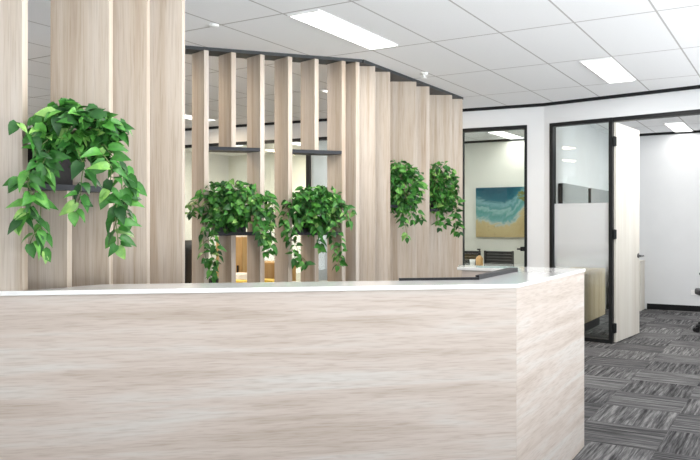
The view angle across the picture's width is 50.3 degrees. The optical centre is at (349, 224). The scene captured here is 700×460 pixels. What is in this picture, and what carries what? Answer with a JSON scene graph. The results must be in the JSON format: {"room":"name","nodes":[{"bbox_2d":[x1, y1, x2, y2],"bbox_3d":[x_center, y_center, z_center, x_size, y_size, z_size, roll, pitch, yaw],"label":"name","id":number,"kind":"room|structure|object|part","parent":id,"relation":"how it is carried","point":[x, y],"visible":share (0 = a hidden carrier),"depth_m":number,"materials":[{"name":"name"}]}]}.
{"room":"lobby","nodes":[
{"label":"lobby","id":0,"kind":"room"},
{"bbox_2d":[28,143,228,277],"bbox_3d":[-4.590,-0.059,11.865,0.100,2.700,10.400,0,0,31],"label":"wall","id":1,"kind":"structure","parent":0,"point":[218,164],"depth_m":14.77,"materials":[{"name":"white paint"}]},
{"bbox_2d":[311,141,326,280],"bbox_3d":[0.348,-0.059,11.519,0.080,2.700,3.500,0,0,31],"label":"wall","id":2,"kind":"structure","parent":0,"point":[318,162],"depth_m":10.21,"materials":[{"name":"white paint"}]},
{"bbox_2d":[28,0,699,155],"bbox_3d":[-0.832,-1.434,6.569,11.800,0.050,15.600,0,0,31],"label":"ceiling","id":3,"kind":"structure","parent":0,"point":[486,53],"depth_m":5.82,"materials":[{"name":"tile"}]},
{"bbox_2d":[185,114,216,120],"bbox_3d":[-2.171,-1.403,9.548,0.259,0.012,1.129,0,0,31],"label":"recessed light","id":4,"kind":"object","parent":3,"relation":"in","point":[187,116],"visible":0.31,"depth_m":9.81,"materials":[{"name":"white plastic"}]},
{"bbox_2d":[209,23,218,27],"bbox_3d":[-0.956,-1.400,5.241,0.072,0.018,0.071,0,0,31],"label":"sprinkler","id":5,"kind":"object","parent":3,"relation":"attached to","point":[213,25],"visible":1,"depth_m":5.22,"materials":[{"name":"white plastic"}]},
{"bbox_2d":[287,9,397,49],"bbox_3d":[-0.022,-1.403,5.414,0.249,0.012,1.129,0,0,31],"label":"recessed light","id":6,"kind":"object","parent":3,"relation":"in","point":[319,19],"visible":1,"depth_m":5.34,"materials":[{"name":"white plastic"}]},
{"bbox_2d":[420,72,427,78],"bbox_3d":[0.686,-1.384,6.913,0.072,0.050,0.071,0,0,31],"label":"sprinkler","id":7,"kind":"object","parent":3,"relation":"attached to","point":[421,73],"visible":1,"depth_m":6.90,"materials":[{"name":"white plastic"}]},
{"bbox_2d":[487,131,523,138],"bbox_3d":[2.457,-1.403,11.654,0.259,0.012,1.129,0,0,31],"label":"recessed light","id":8,"kind":"object","parent":3,"relation":"in","point":[508,135],"visible":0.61,"depth_m":11.54,"materials":[{"name":"white plastic"}]},
{"bbox_2d":[579,57,635,83],"bbox_3d":[2.371,-1.403,6.816,0.259,0.012,1.129,0,0,31],"label":"recessed light","id":9,"kind":"object","parent":3,"relation":"in","point":[607,69],"visible":1,"depth_m":6.76,"materials":[{"name":"white plastic"}]},
{"bbox_2d":[663,122,692,131],"bbox_3d":[4.719,-1.403,10.699,0.259,0.012,1.104,0,0,31],"label":"recessed light","id":10,"kind":"object","parent":3,"relation":"in","point":[674,126],"visible":1,"depth_m":10.61,"materials":[{"name":"white plastic"}]},
{"bbox_2d":[185,106,543,266],"bbox_3d":[-1.106,-0.059,10.320,7.503,2.700,0.100,0,0,26],"label":"wall","id":11,"kind":"structure","parent":0,"point":[533,117],"depth_m":8.71,"materials":[{"name":"white paint"}]},
{"bbox_2d":[185,138,307,206],"bbox_3d":[-2.470,0.061,10.967,4.282,2.460,0.090,0,0,26],"label":"window","id":12,"kind":"structure","parent":11,"relation":"in","point":[295,139],"depth_m":10.26,"materials":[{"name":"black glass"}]},
{"bbox_2d":[308,137,326,189],"bbox_3d":[0.408,0.061,9.567,2.108,2.460,0.090,0,0,26],"label":"window","id":13,"kind":"structure","parent":11,"relation":"in","point":[320,138],"depth_m":9.98,"materials":[{"name":"black metal"}]},
{"bbox_2d":[185,103,542,130],"bbox_3d":[-1.132,-1.391,10.266,7.503,0.035,0.020,0,0,26],"label":"trim","id":14,"kind":"structure","parent":11,"relation":"attached to","point":[537,104],"depth_m":8.95,"materials":[{"name":"black metal"}]},
{"bbox_2d":[463,125,526,266],"bbox_3d":[1.709,0.061,8.904,0.813,2.460,0.144,0,0,26],"label":"door","id":15,"kind":"structure","parent":11,"relation":"in","point":[518,127],"depth_m":8.77,"materials":[{"name":"black metal"}]},
{"bbox_2d":[229,140,523,280],"bbox_3d":[0.711,-0.059,13.402,7.400,2.700,0.100,0,0,31],"label":"wall","id":16,"kind":"structure","parent":0,"point":[487,164],"depth_m":12.49,"materials":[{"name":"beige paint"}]},
{"bbox_2d":[465,138,523,143],"bbox_3d":[2.581,-1.391,12.204,2.940,0.035,0.025,0,0,31],"label":"trim","id":17,"kind":"structure","parent":16,"relation":"attached to","point":[497,140],"depth_m":12.32,"materials":[{"name":"black metal"}]},
{"bbox_2d":[476,187,523,236],"bbox_3d":[2.549,-0.209,12.208,1.020,0.820,0.040,0,0,31],"label":"beach painting","id":18,"kind":"object","parent":16,"relation":"attached to","point":[499,210],"visible":0.64,"depth_m":12.23,"materials":[{"name":"paint"}]},
{"bbox_2d":[556,125,608,308],"bbox_3d":[3.171,-0.059,10.265,0.050,2.700,3.540,0,0,31],"label":"wall","id":19,"kind":"structure","parent":0,"point":[582,151],"depth_m":10.31,"materials":[{"name":"white paint"}]},
{"bbox_2d":[558,183,587,203],"bbox_3d":[2.931,-0.089,9.755,0.055,0.860,1.300,0,0,31],"label":"pinboard","id":20,"kind":"object","parent":19,"relation":"attached to","point":[567,193],"visible":0.36,"depth_m":9.54,"materials":[{"name":"grey fabric"}]},
{"bbox_2d":[588,188,608,202],"bbox_3d":[3.689,-0.089,11.015,0.055,0.860,1.320,0,0,31],"label":"pinboard","id":21,"kind":"object","parent":19,"relation":"attached to","point":[594,195],"visible":0.21,"depth_m":10.77,"materials":[{"name":"grey fabric"}]},
{"bbox_2d":[544,89,699,267],"bbox_3d":[3.935,-0.059,7.228,4.394,2.700,0.100,0,0,41],"label":"wall","id":22,"kind":"structure","parent":0,"point":[684,100],"depth_m":8.16,"materials":[{"name":"white paint"}]},
{"bbox_2d":[549,117,614,343],"bbox_3d":[2.599,0.061,8.372,0.731,2.460,0.090,0,0,41],"label":"window","id":23,"kind":"structure","parent":22,"relation":"in","point":[576,230],"depth_m":8.33,"materials":[{"name":"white glass"}]},
{"bbox_2d":[613,122,643,341],"bbox_3d":[3.165,0.080,8.460,0.109,2.398,0.943,0,0,36],"label":"door","id":24,"kind":"structure","parent":23,"relation":"attached to","point":[625,138],"depth_m":8.40,"materials":[{"name":"white wood"}]},
{"bbox_2d":[543,85,699,105],"bbox_3d":[3.895,-1.391,7.183,4.394,0.035,0.020,0,0,41],"label":"trim","id":25,"kind":"structure","parent":22,"relation":"attached to","point":[694,86],"depth_m":8.00,"materials":[{"name":"black metal"}]},
{"bbox_2d":[613,109,699,121],"bbox_3d":[3.239,-1.147,7.827,0.946,0.045,0.090,0,0,41],"label":"trim","id":26,"kind":"structure","parent":22,"relation":"attached to","point":[696,111],"depth_m":7.80,"materials":[{"name":"black metal"}]},
{"bbox_2d":[572,308,699,459],"bbox_3d":[-0.832,1.316,6.569,11.800,0.050,15.600,0,0,31],"label":"floor","id":27,"kind":"structure","parent":0,"point":[642,389],"depth_m":5.75,"materials":[{"name":"carpet"}]},
{"bbox_2d":[0,0,184,290],"bbox_3d":[-1.178,-0.059,3.311,0.292,2.700,1.060,0,0,31],"label":"screen","id":28,"kind":"object","parent":27,"relation":"on","point":[126,58],"visible":0.47,"depth_m":3.28,"materials":[{"name":"brown wood"}]},
{"bbox_2d":[28,184,111,192],"bbox_3d":[-1.279,-0.154,3.106,0.254,0.024,0.503,0,0,31],"label":"shelf","id":29,"kind":"object","parent":28,"relation":"attached to","point":[60,188],"depth_m":3.08,"materials":[{"name":"black metal"}]},
{"bbox_2d":[3,98,146,263],"bbox_3d":[-1.096,-0.173,2.957,0.570,0.649,0.481,0,0,5],"label":"trailing plant","id":30,"kind":"object","parent":28,"relation":"on","point":[57,152],"visible":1,"depth_m":2.85,"materials":[{"name":"green plant"}]},
{"bbox_3d":[-1.284,-0.241,3.113,0.170,0.150,0.200,0,0,5],"label":"pot","id":31,"kind":"part","parent":30,"relation":"part of","materials":[{"name":"black plastic"}]},
{"bbox_2d":[185,240,191,282],"bbox_3d":[-1.868,0.721,7.530,0.608,1.139,0.643,0,0,31],"label":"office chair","id":32,"kind":"object","parent":27,"relation":"on","point":[188,243],"visible":0.06,"depth_m":7.43,"materials":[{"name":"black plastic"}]},
{"bbox_2d":[216,237,246,277],"bbox_3d":[-1.218,0.711,8.185,0.360,1.160,0.374,0,0,31],"label":"storage cabinet","id":33,"kind":"object","parent":27,"relation":"on","point":[241,242],"visible":0.2,"depth_m":7.98,"materials":[{"name":"brown wood"}]},
{"bbox_2d":[185,45,361,282],"bbox_3d":[-0.922,-0.059,6.073,2.115,2.700,0.197,0,0,-20],"label":"screen","id":34,"kind":"object","parent":27,"relation":"on","point":[342,152],"visible":0.42,"depth_m":6.16,"materials":[{"name":"brown wood"}]},
{"bbox_2d":[185,178,280,282],"bbox_3d":[-0.943,0.043,5.917,0.796,0.829,0.435,0,0,-13],"label":"trailing plant","id":35,"kind":"object","parent":34,"relation":"on","point":[234,214],"visible":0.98,"depth_m":5.86,"materials":[{"name":"green plant"}]},
{"bbox_3d":[-0.986,-0.009,6.049,0.260,0.130,0.130,0,0,-20],"label":"pot","id":36,"kind":"part","parent":35,"relation":"part of","materials":[{"name":"black plastic"}]},
{"bbox_2d":[209,146,259,152],"bbox_3d":[-0.987,-0.610,6.048,0.491,0.028,0.172,0,0,-17],"label":"shelf","id":37,"kind":"object","parent":34,"relation":"attached to","point":[229,149],"depth_m":6.00,"materials":[{"name":"black metal"}]},
{"bbox_2d":[213,232,255,235],"bbox_3d":[-0.987,0.070,6.048,0.491,0.028,0.172,0,0,-17],"label":"shelf","id":38,"kind":"object","parent":34,"relation":"attached to","point":[219,233],"depth_m":5.98,"materials":[{"name":"black metal"}]},
{"bbox_3d":[-0.924,-1.396,6.079,2.115,0.026,0.185,0,0,-20],"label":"rail","id":39,"kind":"part","parent":34,"relation":"part of","materials":[{"name":"black metal"}]},
{"bbox_2d":[292,149,341,155],"bbox_3d":[-0.336,-0.610,6.279,0.504,0.028,0.173,0,0,-17],"label":"shelf","id":40,"kind":"object","parent":34,"relation":"attached to","point":[329,152],"depth_m":6.23,"materials":[{"name":"black metal"}]},
{"bbox_2d":[278,185,356,271],"bbox_3d":[-0.264,0.019,6.190,0.659,0.734,0.392,0,0,3],"label":"trailing plant","id":41,"kind":"object","parent":34,"relation":"on","point":[304,219],"visible":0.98,"depth_m":6.08,"materials":[{"name":"green plant"}]},
{"bbox_3d":[-0.335,-0.009,6.279,0.260,0.130,0.130,0,0,-20],"label":"pot","id":42,"kind":"part","parent":41,"relation":"part of","materials":[{"name":"black plastic"}]},
{"bbox_2d":[295,232,339,234],"bbox_3d":[-0.336,0.070,6.279,0.504,0.028,0.173,0,0,-17],"label":"shelf","id":43,"kind":"object","parent":34,"relation":"attached to","point":[305,233],"depth_m":6.18,"materials":[{"name":"black metal"}]},
{"bbox_2d":[265,261,295,280],"bbox_3d":[-0.945,0.866,8.935,0.420,0.850,0.434,0,0,31],"label":"storage cabinet","id":44,"kind":"object","parent":27,"relation":"on","point":[269,265],"visible":0.12,"depth_m":8.71,"materials":[{"name":"brown wood"}]},
{"bbox_3d":[-1.044,0.841,8.771,0.416,0.776,0.018,0,0,31],"label":"cabinet door","id":45,"kind":"part","parent":44,"relation":"part of","materials":[{"name":"brown wood"}]},
{"bbox_2d":[0,265,584,459],"bbox_3d":[0.059,0.763,3.439,3.193,1.056,1.192,0,0,-40],"label":"reception desk","id":46,"kind":"object","parent":27,"relation":"on","point":[487,362],"depth_m":3.07,"materials":[{"name":"beige wood"}]},
{"bbox_3d":[0.956,0.782,4.358,0.635,1.018,0.030,0,0,31],"label":"panel","id":47,"kind":"part","parent":46,"relation":"part of","materials":[{"name":"beige wood"}]},
{"bbox_3d":[1.030,0.782,3.800,0.033,1.018,1.299,0,0,30],"label":"panel","id":48,"kind":"part","parent":46,"relation":"part of","materials":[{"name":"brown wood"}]},
{"bbox_2d":[359,60,462,280],"bbox_3d":[0.576,-0.059,7.356,0.282,2.700,2.200,0,0,31],"label":"screen","id":49,"kind":"object","parent":27,"relation":"on","point":[402,117],"visible":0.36,"depth_m":7.19,"materials":[{"name":"brown wood"}]},
{"bbox_2d":[390,159,427,243],"bbox_3d":[0.487,-0.221,6.959,0.498,0.791,0.382,0,0,31],"label":"trailing plant","id":50,"kind":"object","parent":49,"relation":"on","point":[399,197],"visible":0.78,"depth_m":6.88,"materials":[{"name":"green plant"}]},
{"bbox_3d":[0.570,-1.396,7.360,0.268,0.026,2.200,0,0,31],"label":"rail","id":51,"kind":"part","parent":49,"relation":"part of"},
{"bbox_2d":[429,161,464,237],"bbox_3d":[0.910,-0.263,7.684,0.407,0.796,0.453,0,0,-28],"label":"trailing plant","id":52,"kind":"object","parent":49,"relation":"on","point":[442,197],"visible":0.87,"depth_m":7.60,"materials":[{"name":"green plant"}]},
{"bbox_3d":[0.869,-0.224,7.787,0.140,0.120,0.200,0,0,31],"label":"pot","id":53,"kind":"part","parent":52,"relation":"part of","materials":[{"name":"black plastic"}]},
{"bbox_2d":[465,251,480,262],"bbox_3d":[1.637,0.836,11.025,0.450,0.911,0.512,0,0,31],"label":"chair","id":54,"kind":"object","parent":27,"relation":"on","point":[471,254],"visible":0.05,"depth_m":11.18,"materials":[{"name":"black plastic"}]},
{"bbox_2d":[465,262,523,266],"bbox_3d":[1.656,0.931,10.995,2.100,0.720,1.050,0,0,31],"label":"meeting table","id":55,"kind":"object","parent":27,"relation":"on","point":[484,264],"visible":0.04,"depth_m":10.78,"materials":[{"name":"white stone"}]},
{"bbox_2d":[469,259,475,264],"bbox_3d":[1.717,0.526,10.450,0.084,0.090,0.084,0,0,31],"label":"cup","id":56,"kind":"object","parent":55,"relation":"on","point":[472,261],"visible":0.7,"depth_m":10.42,"materials":[{"name":"white ceramic"}]},
{"bbox_2d":[476,249,482,265],"bbox_3d":[1.832,0.454,10.550,0.104,0.235,0.104,0,0,31],"label":"pump bottle","id":57,"kind":"object","parent":55,"relation":"on","point":[479,259],"visible":0.98,"depth_m":10.51,"materials":[{"name":"orange plastic"}]},
{"bbox_2d":[484,251,513,263],"bbox_3d":[2.085,0.836,10.825,0.450,0.911,0.512,0,0,31],"label":"chair","id":58,"kind":"object","parent":27,"relation":"on","point":[493,257],"visible":0.21,"depth_m":11.01,"materials":[{"name":"black plastic"}]},
{"bbox_2d":[571,267,604,331],"bbox_3d":[2.834,0.921,9.242,0.388,0.740,1.160,0,0,31],"label":"sideboard","id":59,"kind":"object","parent":27,"relation":"on","point":[594,277],"visible":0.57,"depth_m":9.18,"materials":[{"name":"brown wood"}]},
{"bbox_3d":[2.843,0.858,8.898,0.018,0.589,0.576,0,0,31],"label":"cabinet door","id":60,"kind":"part","parent":59,"relation":"part of","materials":[{"name":"brown wood"}]},
{"bbox_3d":[3.142,0.858,9.395,0.018,0.589,0.576,0,0,31],"label":"cabinet door","id":61,"kind":"part","parent":59,"relation":"part of","materials":[{"name":"brown wood"}]},
{"bbox_2d":[639,260,644,310],"bbox_3d":[4.247,0.916,11.443,0.460,0.750,0.350,0,0,31],"label":"base cabinet","id":62,"kind":"object","parent":27,"relation":"on","point":[641,262],"visible":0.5,"depth_m":11.31,"materials":[{"name":"white wood"}]},
{"bbox_2d":[693,273,699,332],"bbox_3d":[4.467,0.789,8.984,0.600,1.003,0.643,0,0,31],"label":"office chair","id":63,"kind":"object","parent":27,"relation":"on","point":[696,328],"visible":1,"depth_m":8.97,"materials":[{"name":"black plastic"}]},
{"bbox_3d":[4.439,0.816,9.003,0.470,0.070,0.468,0,0,11],"label":"seat","id":64,"kind":"part","parent":63,"relation":"part of","materials":[{"name":"black fabric"}]},
{"bbox_3d":[-0.869,0.916,6.706,1.526,0.750,1.655,0,0,31],"label":"desk","id":65,"kind":"object","parent":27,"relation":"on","visible":0},
{"bbox_2d":[209,273,218,282],"bbox_3d":[-1.160,0.472,6.349,0.143,0.137,0.138,0,0,31],"label":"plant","id":66,"kind":"object","parent":65,"relation":"on","point":[217,279],"visible":0.34,"depth_m":6.32,"materials":[{"name":"green plant"}]},
{"bbox_2d":[236,272,246,279],"bbox_3d":[-1.032,0.498,7.000,0.240,0.085,0.300,0,0,31],"label":"paper stack","id":67,"kind":"object","parent":65,"relation":"on","point":[240,275],"visible":0.21,"depth_m":6.87,"materials":[{"name":"white paper"}]},
{"bbox_2d":[236,279,246,282],"bbox_3d":[-0.994,0.516,6.620,0.260,0.050,0.180,0,0,31],"label":"folder","id":68,"kind":"object","parent":65,"relation":"on","point":[237,280],"visible":0.21,"depth_m":6.51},
{"bbox_2d":[639,133,699,308],"bbox_3d":[5.973,-0.059,10.703,4.400,2.700,0.100,0,0,31],"label":"wall","id":69,"kind":"structure","parent":0,"point":[669,165],"depth_m":11.32,"materials":[{"name":"white paint"}]},
{"bbox_2d":[639,130,699,135],"bbox_3d":[5.971,-1.391,10.631,4.330,0.035,0.025,0,0,31],"label":"trim","id":70,"kind":"structure","parent":69,"relation":"attached to","point":[694,131],"depth_m":11.32,"materials":[{"name":"black metal"}]},
{"bbox_2d":[647,303,699,311],"bbox_3d":[6.199,1.248,10.497,3.800,0.085,0.020,0,0,31],"label":"baseboard","id":71,"kind":"structure","parent":69,"relation":"attached to","point":[649,305],"depth_m":11.27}
]}

